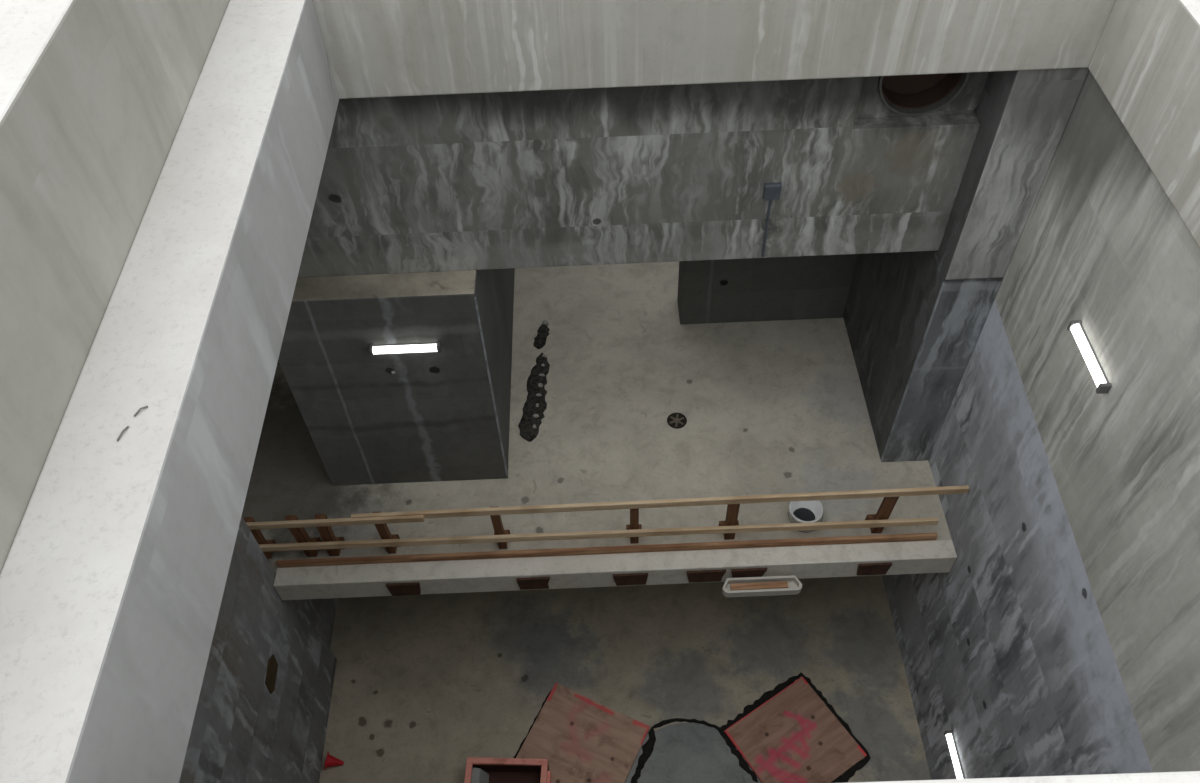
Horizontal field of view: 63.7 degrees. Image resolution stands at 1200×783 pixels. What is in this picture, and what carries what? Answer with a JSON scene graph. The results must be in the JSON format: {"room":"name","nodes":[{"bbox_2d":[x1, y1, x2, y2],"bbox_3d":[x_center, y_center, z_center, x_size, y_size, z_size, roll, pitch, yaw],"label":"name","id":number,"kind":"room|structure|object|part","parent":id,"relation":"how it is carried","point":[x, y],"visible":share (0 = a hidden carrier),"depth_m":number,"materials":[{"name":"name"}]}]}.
{"room":"concrete construction site","nodes":[
{"label":"concrete construction site","id":0,"kind":"room"},
{"bbox_2d":[0,0,229,573],"bbox_3d":[-6.139,-1.609,5.960,7.068,2.044,17.600,-2,51,0],"label":"wall","id":1,"kind":"structure","parent":0,"point":[95,95],"depth_m":4.69,"materials":[{"name":"concrete"}]},
{"bbox_2d":[0,0,338,782],"bbox_3d":[-2.200,1.395,4.103,0.552,0.944,10.340,-2,51,0],"label":"wall","id":2,"kind":"structure","parent":0,"point":[113,576],"depth_m":4.68,"materials":[{"name":"concrete"}]},
{"bbox_2d":[116,426,128,440],"bbox_3d":[-2.203,0.192,4.457,0.010,0.019,0.087,13,53,12],"label":"wire","id":3,"kind":"object","parent":2,"relation":"on","point":[127,427],"visible":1,"depth_m":4.45,"materials":[{"name":"grey metal"}]},
{"bbox_2d":[134,406,147,415],"bbox_3d":[-2.160,0.089,4.539,0.014,0.019,0.076,31,58,24],"label":"wire","id":4,"kind":"object","parent":2,"relation":"on","point":[138,411],"visible":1,"depth_m":4.54,"materials":[{"name":"grey metal"}]},
{"bbox_2d":[179,516,336,782],"bbox_3d":[-4.004,3.238,8.698,0.528,8.420,5.379,-2,51,0],"label":"wall","id":5,"kind":"structure","parent":0,"point":[242,732],"depth_m":10.60,"materials":[{"name":"concrete"}]},
{"bbox_2d":[265,655,277,693],"bbox_3d":[-3.731,3.207,10.978,0.020,0.319,0.398,-2,51,0],"label":"steel plate","id":6,"kind":"object","parent":5,"relation":"attached to","point":[272,667],"visible":1,"depth_m":10.95,"materials":[{"name":"brown metal"}]},
{"bbox_2d":[295,598,337,648],"bbox_3d":[-4.107,2.316,13.259,0.400,2.504,1.840,-2,51,0],"label":"wall","id":7,"kind":"structure","parent":0,"point":[320,612],"depth_m":13.46,"materials":[{"name":"concrete"}]},
{"bbox_2d":[278,268,514,485],"bbox_3d":[-2.394,-2.546,12.911,2.190,3.260,6.840,-2,51,0],"label":"wall","id":8,"kind":"structure","parent":0,"point":[417,416],"depth_m":10.55,"materials":[{"name":"concrete"}]},
{"bbox_2d":[369,342,441,356],"bbox_3d":[-2.020,-0.440,10.023,0.736,0.100,0.090,-2,51,0],"label":"lamp","id":9,"kind":"object","parent":8,"relation":"attached to","point":[416,347],"visible":1,"depth_m":9.99,"materials":[{"name":"plastic"}]},
{"bbox_2d":[373,344,436,353],"bbox_3d":[-2.020,-0.430,10.015,0.660,0.090,0.055,-2,51,0],"label":"diffuser","id":10,"kind":"object","parent":9,"relation":"attached to","point":[393,348],"depth_m":9.99,"materials":[{"name":"white plastic"}]},
{"bbox_2d":[474,297,507,477],"bbox_3d":[-1.195,0.065,10.789,0.019,3.188,0.045,-2,51,0],"label":"trim","id":11,"kind":"structure","parent":8,"relation":"attached to","point":[475,299],"depth_m":10.55,"materials":[{"name":"grey metal"}]},
{"bbox_2d":[242,261,955,599],"bbox_3d":[-1.223,-1.087,14.015,10.448,0.352,8.592,-2,51,0],"label":"floor","id":12,"kind":"structure","parent":0,"point":[778,406],"depth_m":12.36,"materials":[{"name":"concrete"}]},
{"bbox_2d":[518,353,549,441],"bbox_3d":[-0.848,0.048,12.822,0.332,0.055,1.492,4,51,5],"label":"strip","id":13,"kind":"object","parent":12,"relation":"on","point":[533,409],"visible":1,"depth_m":12.75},
{"bbox_2d":[533,320,549,348],"bbox_3d":[-0.814,-0.808,13.491,0.188,0.090,0.496,10,52,10],"label":"lump","id":14,"kind":"object","parent":12,"relation":"on","point":[543,331],"visible":1,"depth_m":13.46,"materials":[{"name":"black"}]},
{"bbox_2d":[244,485,968,566],"bbox_3d":[-0.089,1.498,11.043,8.336,0.971,0.292,-2,51,0],"label":"guard rail","id":15,"kind":"object","parent":12,"relation":"on","point":[876,522],"visible":0.9,"depth_m":11.07,"materials":[{"name":"brown wood"}]},
{"bbox_3d":[-3.933,1.692,11.118,0.095,0.800,0.090,-2,51,0],"label":"post","id":16,"kind":"part","parent":15,"relation":"part of","materials":[{"name":"brown wood"}]},
{"bbox_3d":[-3.433,1.671,11.118,0.120,0.800,0.090,-5,51,3],"label":"post","id":17,"kind":"part","parent":15,"relation":"part of","materials":[{"name":"brown wood"}]},
{"bbox_3d":[-3.134,1.658,11.118,0.120,0.800,0.090,-1,51,-1],"label":"post","id":18,"kind":"part","parent":15,"relation":"part of","materials":[{"name":"brown wood"}]},
{"bbox_3d":[-3.102,1.452,10.672,2.320,0.090,0.045,-3,51,0],"label":"rail","id":19,"kind":"part","parent":15,"relation":"part of","materials":[{"name":"brown wood"}]},
{"bbox_3d":[-2.479,1.631,11.118,0.095,0.800,0.090,-4,51,2],"label":"post","id":20,"kind":"part","parent":15,"relation":"part of","materials":[{"name":"brown wood"}]},
{"bbox_3d":[-1.166,1.576,11.118,0.095,0.800,0.090,-3,51,1],"label":"post","id":21,"kind":"part","parent":15,"relation":"part of","materials":[{"name":"brown wood"}]},
{"bbox_3d":[-0.181,1.652,11.106,8.140,0.100,0.045,-2,51,0],"label":"rail","id":22,"kind":"part","parent":15,"relation":"part of","materials":[{"name":"brown wood"}]},
{"bbox_3d":[0.396,1.510,11.118,0.095,0.800,0.090,-2,51,0],"label":"post","id":23,"kind":"part","parent":15,"relation":"part of","materials":[{"name":"brown wood"}]},
{"bbox_3d":[0.660,1.239,10.678,6.816,0.100,0.045,-3,51,0],"label":"rail","id":24,"kind":"part","parent":15,"relation":"part of","materials":[{"name":"brown wood"}]},
{"bbox_3d":[1.515,1.463,11.118,0.120,0.800,0.090,-2,51,0],"label":"post","id":25,"kind":"part","parent":15,"relation":"part of","materials":[{"name":"brown wood"}]},
{"bbox_3d":[3.271,1.390,11.118,0.120,0.800,0.090,0,51,-2],"label":"post","id":26,"kind":"part","parent":15,"relation":"part of","materials":[{"name":"brown wood"}]},
{"bbox_2d":[274,540,956,599],"bbox_3d":[0.178,2.104,11.367,7.908,0.370,0.236,-2,51,0],"label":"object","id":27,"kind":"structure","parent":12,"relation":"attached to","point":[939,556],"depth_m":11.23,"materials":[{"name":"concrete"}]},
{"bbox_2d":[386,582,420,595],"bbox_3d":[-2.281,2.308,11.281,0.391,0.260,0.030,-2,51,0],"label":"steel plate","id":28,"kind":"object","parent":27,"relation":"attached to","point":[396,589],"visible":1,"depth_m":11.24,"materials":[{"name":"brown metal"}]},
{"bbox_2d":[516,577,549,589],"bbox_3d":[-0.771,2.239,11.273,0.391,0.240,0.030,-2,51,0],"label":"steel plate","id":29,"kind":"object","parent":27,"relation":"attached to","point":[533,582],"visible":1,"depth_m":11.24,"materials":[{"name":"brown metal"}]},
{"bbox_2d":[613,573,647,585],"bbox_3d":[0.356,2.192,11.273,0.407,0.240,0.030,-2,51,0],"label":"steel plate","id":30,"kind":"object","parent":27,"relation":"attached to","point":[628,578],"visible":1,"depth_m":11.24,"materials":[{"name":"brown metal"}]},
{"bbox_2d":[687,569,725,582],"bbox_3d":[1.235,2.155,11.273,0.458,0.240,0.030,-2,51,0],"label":"steel plate","id":31,"kind":"object","parent":27,"relation":"attached to","point":[700,575],"visible":1,"depth_m":11.24,"materials":[{"name":"brown metal"}]},
{"bbox_2d":[731,568,766,577],"bbox_3d":[1.730,2.121,11.257,0.418,0.200,0.030,-2,51,0],"label":"steel plate","id":32,"kind":"object","parent":27,"relation":"attached to","point":[748,572],"visible":1,"depth_m":11.21,"materials":[{"name":"brown metal"}]},
{"bbox_2d":[857,562,891,575],"bbox_3d":[3.189,2.073,11.273,0.391,0.240,0.030,-2,51,0],"label":"steel plate","id":33,"kind":"object","parent":27,"relation":"attached to","point":[867,568],"visible":1,"depth_m":11.24,"materials":[{"name":"brown metal"}]},
{"bbox_2d":[667,413,686,428],"bbox_3d":[0.997,0.373,12.512,0.260,0.030,0.260,-2,51,0],"label":"floor drain","id":34,"kind":"object","parent":12,"relation":"on","point":[674,420],"visible":1,"depth_m":12.51,"materials":[{"name":"metal"}]},
{"bbox_2d":[722,575,801,596],"bbox_3d":[1.877,2.269,11.271,0.920,0.210,0.252,-2,51,0],"label":"tray","id":35,"kind":"object","parent":12,"relation":"attached to","point":[769,585],"visible":1,"depth_m":11.18,"materials":[{"name":"white plastic"}]},
{"bbox_2d":[788,500,823,532],"bbox_3d":[2.415,1.464,11.407,0.422,0.302,0.409,-2,51,0],"label":"bucket","id":36,"kind":"object","parent":12,"relation":"on","point":[800,511],"visible":0.7,"depth_m":11.43,"materials":[{"name":"white plastic"}]},
{"bbox_2d":[319,575,930,782],"bbox_3d":[0.323,5.310,12.447,9.800,0.248,8.200,-2,51,0],"label":"floor","id":37,"kind":"structure","parent":0,"point":[424,684],"depth_m":13.46,"materials":[{"name":"concrete"}]},
{"bbox_2d":[324,751,343,769],"bbox_3d":[-3.493,4.852,12.675,0.248,0.184,0.190,2,51,4],"label":"traffic cone","id":38,"kind":"object","parent":37,"relation":"on","point":[331,761],"visible":1,"depth_m":12.65,"materials":[{"name":"red plastic"}]},
{"bbox_2d":[513,690,551,757],"bbox_3d":[-0.904,4.493,12.981,0.065,0.021,1.101,20,54,17],"label":"dirt","id":39,"kind":"object","parent":37,"relation":"on","point":[543,703],"visible":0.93,"depth_m":12.97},
{"bbox_2d":[516,683,649,782],"bbox_3d":[-0.299,4.778,12.695,1.420,0.030,1.500,20,54,17],"label":"plywood sheet","id":40,"kind":"object","parent":37,"relation":"on","point":[582,739],"visible":1,"depth_m":12.80,"materials":[{"name":"brown wood"}]},
{"bbox_2d":[464,757,551,782],"bbox_3d":[-1.173,5.181,12.146,1.075,0.361,1.012,0,51,2],"label":"wooden box","id":41,"kind":"object","parent":40,"relation":"on","point":[478,769],"visible":1,"depth_m":12.34,"materials":[{"name":"brown wood"}]},
{"bbox_3d":[-1.188,5.285,12.275,0.894,0.030,0.870,0,51,2],"label":"panel","id":42,"kind":"part","parent":41,"relation":"part of","materials":[{"name":"brown wood"}]},
{"bbox_2d":[631,727,655,782],"bbox_3d":[0.499,4.933,12.578,0.176,0.021,1.209,18,54,16],"label":"dirt","id":43,"kind":"object","parent":37,"relation":"on","point":[647,748],"visible":1,"depth_m":12.70,"materials":[{"name":"black soil"}]},
{"bbox_2d":[652,718,721,729],"bbox_3d":[1.163,4.454,12.943,0.951,0.021,0.157,1,51,2],"label":"dirt","id":44,"kind":"object","parent":37,"relation":"on","point":[664,722],"visible":1,"depth_m":12.96,"materials":[{"name":"black soil"}]},
{"bbox_2d":[718,672,870,782],"bbox_3d":[2.553,4.647,12.739,1.553,0.022,1.515,-27,55,-19],"label":"dirt","id":45,"kind":"object","parent":37,"relation":"on","point":[766,696],"visible":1,"depth_m":12.90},
{"bbox_2d":[724,677,866,782],"bbox_3d":[2.565,4.629,12.719,1.350,0.030,1.280,-28,55,-19],"label":"plywood sheet","id":46,"kind":"object","parent":37,"relation":"on","point":[793,736],"visible":1,"depth_m":12.73,"materials":[{"name":"brown wood"}]},
{"bbox_2d":[298,77,979,276],"bbox_3d":[-1.361,-2.153,9.007,9.460,2.260,0.592,-2,51,0],"label":"wall header","id":47,"kind":"structure","parent":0,"point":[660,173],"depth_m":8.87,"materials":[{"name":"concrete"}]},
{"bbox_2d":[761,182,781,256],"bbox_3d":[1.613,-1.630,9.289,0.160,0.915,0.058,-2,51,0],"label":"junction box","id":48,"kind":"object","parent":47,"relation":"attached to","point":[771,191],"visible":1,"depth_m":9.01,"materials":[{"name":"metal"}]},
{"bbox_3d":[1.604,-1.845,8.984,0.140,0.150,0.008,-2,51,0],"label":"lid","id":49,"kind":"part","parent":48,"relation":"part of","materials":[{"name":"metal"}]},
{"bbox_2d":[312,0,1199,247],"bbox_3d":[2.738,0.030,5.009,10.532,0.992,13.280,-2,51,0],"label":"wall","id":50,"kind":"structure","parent":0,"point":[374,48],"depth_m":7.37,"materials":[{"name":"concrete"}]},
{"bbox_2d":[677,254,857,323],"bbox_3d":[2.192,-2.905,11.592,2.296,5.520,0.480,-2,51,0],"label":"wall","id":51,"kind":"structure","parent":0,"point":[798,287],"depth_m":13.09,"materials":[{"name":"concrete"}]},
{"bbox_2d":[855,72,988,117],"bbox_3d":[2.776,-2.870,8.456,1.132,0.784,0.400,-2,51,0],"label":"wall","id":52,"kind":"structure","parent":0,"point":[870,103],"depth_m":8.52,"materials":[{"name":"concrete"}]},
{"bbox_2d":[878,72,969,115],"bbox_3d":[2.784,-2.823,8.407,0.764,0.764,0.335,-2,51,0],"label":"pipe sleeve","id":53,"kind":"object","parent":52,"relation":"in","point":[922,94],"visible":0.36,"depth_m":8.62,"materials":[{"name":"metal"}]},
{"bbox_2d":[843,67,1088,461],"bbox_3d":[3.604,-3.668,12.161,0.588,5.520,7.232,-2,51,0],"label":"wall","id":54,"kind":"structure","parent":0,"point":[892,297],"depth_m":9.87,"materials":[{"name":"concrete"}]},
{"bbox_2d":[881,282,944,461],"bbox_3d":[3.463,-0.108,10.822,0.015,3.108,0.037,-2,51,0],"label":"trim","id":55,"kind":"structure","parent":54,"relation":"attached to","point":[943,284],"depth_m":10.62,"materials":[{"name":"grey metal"}]},
{"bbox_2d":[849,771,1199,782],"bbox_3d":[1.156,3.459,2.319,5.980,0.944,4.672,-2,51,0],"label":"wall","id":56,"kind":"structure","parent":0,"point":[1182,776],"depth_m":3.39,"materials":[{"name":"concrete"}]},
{"bbox_2d":[882,70,1199,779],"bbox_3d":[4.532,2.483,9.019,0.752,8.420,6.400,-2,51,0],"label":"wall","id":57,"kind":"structure","parent":0,"point":[1102,244],"depth_m":8.25,"materials":[{"name":"concrete"}]},
{"bbox_2d":[944,730,964,778],"bbox_3d":[4.189,4.366,11.355,0.090,0.100,0.736,-2,51,0],"label":"lamp","id":58,"kind":"object","parent":57,"relation":"attached to","point":[949,734],"visible":1,"depth_m":11.38,"materials":[{"name":"plastic"}]},
{"bbox_2d":[1067,320,1111,393],"bbox_3d":[3.994,-0.289,7.896,0.090,0.100,0.716,-2,51,0],"label":"lamp","id":59,"kind":"object","parent":57,"relation":"attached to","point":[1095,368],"visible":1,"depth_m":7.85,"materials":[{"name":"plastic"}]}
]}

